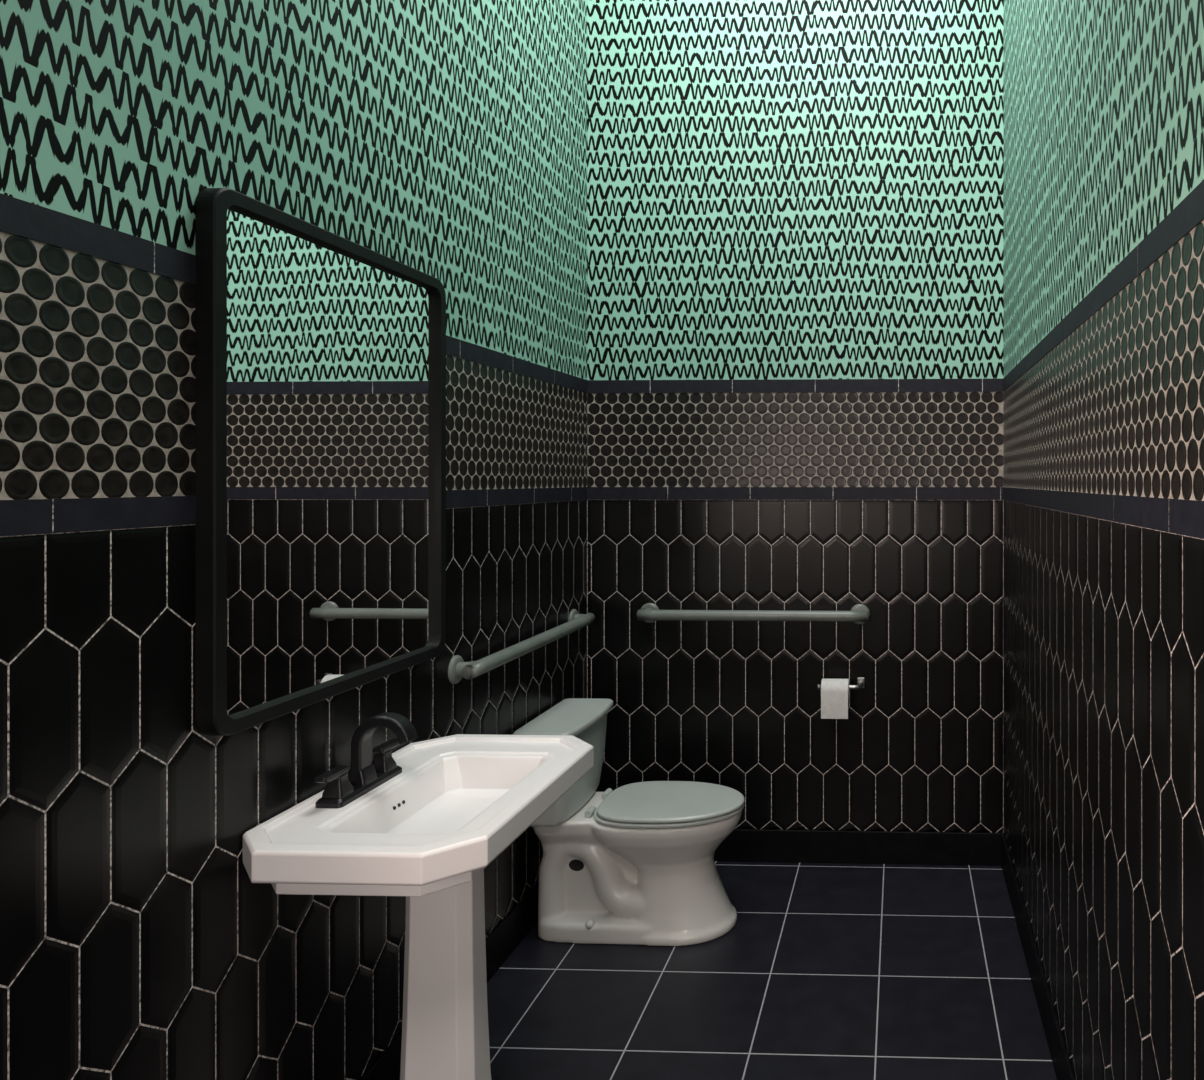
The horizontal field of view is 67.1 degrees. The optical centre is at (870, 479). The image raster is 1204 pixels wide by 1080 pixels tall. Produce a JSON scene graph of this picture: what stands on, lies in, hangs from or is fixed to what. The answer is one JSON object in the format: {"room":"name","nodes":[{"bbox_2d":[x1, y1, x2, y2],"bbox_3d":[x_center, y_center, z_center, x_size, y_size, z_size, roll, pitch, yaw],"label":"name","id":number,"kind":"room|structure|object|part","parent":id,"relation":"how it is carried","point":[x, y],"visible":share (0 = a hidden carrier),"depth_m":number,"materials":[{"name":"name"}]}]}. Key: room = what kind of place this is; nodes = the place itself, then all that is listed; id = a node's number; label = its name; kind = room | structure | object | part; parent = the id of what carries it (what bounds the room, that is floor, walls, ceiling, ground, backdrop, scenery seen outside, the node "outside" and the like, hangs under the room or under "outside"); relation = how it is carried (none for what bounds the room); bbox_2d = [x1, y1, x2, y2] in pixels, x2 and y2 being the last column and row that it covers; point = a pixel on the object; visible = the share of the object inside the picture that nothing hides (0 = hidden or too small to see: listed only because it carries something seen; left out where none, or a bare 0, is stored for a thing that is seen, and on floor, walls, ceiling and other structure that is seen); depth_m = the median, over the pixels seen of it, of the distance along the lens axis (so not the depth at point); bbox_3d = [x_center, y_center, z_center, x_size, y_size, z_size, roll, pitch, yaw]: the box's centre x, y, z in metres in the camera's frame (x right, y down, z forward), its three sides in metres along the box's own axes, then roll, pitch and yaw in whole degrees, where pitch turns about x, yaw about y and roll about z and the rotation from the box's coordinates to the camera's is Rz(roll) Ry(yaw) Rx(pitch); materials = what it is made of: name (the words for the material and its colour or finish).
{"room":"public restroom","nodes":[
{"label":"public restroom","id":0,"kind":"room"},
{"bbox_2d":[0,0,586,1079],"bbox_3d":[-1.181,-0.592,1.004,0.101,4.000,4.325,0,0,2],"label":"wall","id":1,"kind":"structure","parent":0,"point":[444,140],"depth_m":1.43,"materials":[{"name":"black tile"}]},
{"bbox_2d":[0,193,586,392],"bbox_3d":[-1.132,-0.347,1.001,0.005,0.048,4.321,0,0,2],"label":"trim","id":2,"kind":"structure","parent":1,"relation":"attached to","point":[18,217],"depth_m":1.28,"materials":[{"name":"tile"}]},
{"bbox_2d":[0,487,586,535],"bbox_3d":[-1.132,0.050,1.001,0.005,0.047,4.321,0,0,2],"label":"trim","id":3,"kind":"structure","parent":1,"relation":"attached to","point":[28,516],"depth_m":1.28,"materials":[{"name":"tile"}]},
{"bbox_2d":[195,188,445,735],"bbox_3d":[-1.088,-0.030,1.762,0.033,0.927,0.717,0,0,2],"label":"wall mirror","id":4,"kind":"object","parent":1,"relation":"attached to","point":[320,354],"visible":1,"depth_m":1.64,"materials":[{"name":"black paint"}]},
{"bbox_2d":[359,881,538,1079],"bbox_3d":[-1.128,1.349,0.998,0.012,0.118,4.315,0,0,2],"label":"baseboard","id":5,"kind":"structure","parent":1,"relation":"attached to","point":[516,925],"depth_m":2.45,"materials":[{"name":"black tile"}]},
{"bbox_2d":[448,609,594,683],"bbox_3d":[-1.040,0.496,2.623,0.073,0.074,0.874,0,0,2],"label":"grab bar","id":6,"kind":"object","parent":1,"relation":"attached to","point":[457,668],"visible":1,"depth_m":2.41,"materials":[{"name":"silver metal"}]},
{"bbox_2d":[487,861,1056,1079],"bbox_3d":[-0.361,1.458,0.976,1.742,0.100,4.525,0,0,2],"label":"floor","id":7,"kind":"structure","parent":0,"point":[824,971],"depth_m":2.34,"materials":[{"name":"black tile"}]},
{"bbox_2d":[243,712,593,1079],"bbox_3d":[-0.882,0.943,1.752,0.441,0.930,0.664,0,0,2],"label":"pedestal sink","id":8,"kind":"object","parent":7,"relation":"on","point":[422,822],"visible":1,"depth_m":1.70,"materials":[{"name":"white ceramic"}]},
{"bbox_3d":[-1.045,0.592,1.649,0.042,0.052,0.075,0,0,2],"label":"handle","id":9,"kind":"part","parent":8,"relation":"part of","materials":[{"name":"black metal"}]},
{"bbox_3d":[-1.042,0.625,1.737,0.054,0.017,0.208,0,0,2],"label":"plate","id":10,"kind":"part","parent":8,"relation":"part of","materials":[{"name":"black metal"}]},
{"bbox_3d":[-0.998,0.549,1.736,0.132,0.142,0.048,0,0,2],"label":"spout","id":11,"kind":"part","parent":8,"relation":"part of","materials":[{"name":"black metal"}]},
{"bbox_3d":[-1.039,0.592,1.826,0.042,0.052,0.075,0,0,2],"label":"handle","id":12,"kind":"part","parent":8,"relation":"part of","materials":[{"name":"black metal"}]},
{"bbox_2d":[243,734,593,896],"bbox_3d":[-0.882,0.700,1.752,0.441,0.156,0.664,0,0,2],"label":"basin","id":13,"kind":"object","parent":8,"relation":"in","point":[431,820],"depth_m":1.63,"materials":[{"name":"white ceramic"}]},
{"bbox_2d":[513,698,744,945],"bbox_3d":[-0.731,1.079,2.707,0.658,0.659,0.412,0,0,2],"label":"toilet","id":14,"kind":"object","parent":7,"relation":"on","point":[633,863],"visible":0.98,"depth_m":2.61,"materials":[{"name":"ceramic"}]},
{"bbox_3d":[-0.965,0.761,2.715,0.189,0.025,0.412,0,0,2],"label":"tank lid","id":15,"kind":"part","parent":14,"relation":"part of","materials":[{"name":"ceramic"}]},
{"bbox_3d":[-0.970,0.908,2.716,0.167,0.268,0.385,0,0,2],"label":"tank","id":16,"kind":"part","parent":14,"relation":"part of","materials":[{"name":"ceramic"}]},
{"bbox_3d":[-0.730,1.224,2.707,0.638,0.368,0.328,0,0,2],"label":"bowl","id":17,"kind":"part","parent":14,"relation":"part of","materials":[{"name":"ceramic"}]},
{"bbox_3d":[-0.633,1.037,2.704,0.459,0.014,0.330,0,0,2],"label":"seat","id":18,"kind":"part","parent":14,"relation":"part of","materials":[{"name":"plastic"}]},
{"bbox_3d":[-0.627,1.019,2.704,0.451,0.018,0.330,0,0,2],"label":"lid","id":19,"kind":"part","parent":14,"relation":"part of","materials":[{"name":"plastic"}]},
{"bbox_2d":[587,0,1003,832],"bbox_3d":[-0.284,-0.592,3.186,1.542,4.000,0.101,0,0,2],"label":"wall","id":20,"kind":"structure","parent":0,"point":[777,189],"depth_m":3.14,"materials":[{"name":"black tile"}]},
{"bbox_2d":[637,603,869,623],"bbox_3d":[-0.432,0.493,3.107,0.854,0.074,0.073,0,0,2],"label":"grab bar","id":21,"kind":"object","parent":20,"relation":"attached to","point":[649,612],"visible":1,"depth_m":3.08,"materials":[{"name":"silver metal"}]},
{"bbox_2d":[587,379,1002,392],"bbox_3d":[-0.286,-0.347,3.137,1.542,0.048,0.005,0,0,2],"label":"trim","id":22,"kind":"structure","parent":20,"relation":"attached to","point":[771,385],"depth_m":3.13,"materials":[{"name":"tile"}]},
{"bbox_2d":[587,487,1002,499],"bbox_3d":[-0.286,0.050,3.137,1.542,0.047,0.005,0,0,2],"label":"trim","id":23,"kind":"structure","parent":20,"relation":"attached to","point":[593,493],"depth_m":3.13,"materials":[{"name":"tile"}]},
{"bbox_2d":[817,677,864,689],"bbox_3d":[-0.108,0.746,3.091,0.167,0.040,0.081,0,0,2],"label":"toilet paper holder","id":24,"kind":"object","parent":20,"relation":"attached to","point":[860,680],"visible":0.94,"depth_m":3.06,"materials":[{"name":"silver metal"}]},
{"bbox_2d":[821,679,849,718],"bbox_3d":[-0.128,0.782,3.060,0.098,0.132,0.083,0,0,2],"label":"toilet paper roll","id":25,"kind":"object","parent":24,"relation":"hanging from","point":[835,693],"visible":0.98,"depth_m":3.02,"materials":[{"name":"white paper"}]},
{"bbox_3d":[-0.110,0.746,3.088,0.162,0.021,0.077,0,0,2],"label":"arm","id":26,"kind":"part","parent":24,"relation":"part of","materials":[{"name":"silver metal"}]},
{"bbox_3d":[-0.037,0.746,3.125,0.028,0.040,0.006,0,0,2],"label":"wall plate","id":27,"kind":"part","parent":24,"relation":"part of","materials":[{"name":"silver metal"}]},
{"bbox_2d":[714,829,1003,865],"bbox_3d":[-0.286,1.349,3.133,1.542,0.118,0.012,0,0,2],"label":"baseboard","id":28,"kind":"structure","parent":20,"relation":"attached to","point":[741,845],"depth_m":3.12,"materials":[{"name":"black tile"}]},
{"bbox_2d":[1003,0,1203,1079],"bbox_3d":[0.459,-0.592,0.947,0.101,4.000,4.325,0,0,2],"label":"wall","id":29,"kind":"structure","parent":0,"point":[1103,620],"depth_m":1.54,"materials":[{"name":"black tile"}]},
{"bbox_2d":[1001,834,1074,1079],"bbox_3d":[0.405,1.349,0.944,0.012,0.118,4.315,0,0,2],"label":"baseboard","id":30,"kind":"structure","parent":29,"relation":"attached to","point":[1058,1052],"depth_m":2.27,"materials":[{"name":"black tile"}]},
{"bbox_2d":[1003,180,1203,391],"bbox_3d":[0.410,-0.347,0.947,0.005,0.048,4.321,0,0,2],"label":"trim","id":31,"kind":"structure","parent":29,"relation":"attached to","point":[1189,212],"depth_m":1.40,"materials":[{"name":"tile"}]},
{"bbox_2d":[1003,487,1203,538],"bbox_3d":[0.410,0.050,0.947,0.005,0.047,4.321,0,0,2],"label":"trim","id":32,"kind":"structure","parent":29,"relation":"attached to","point":[1177,516],"depth_m":1.40,"materials":[{"name":"tile"}]}
]}

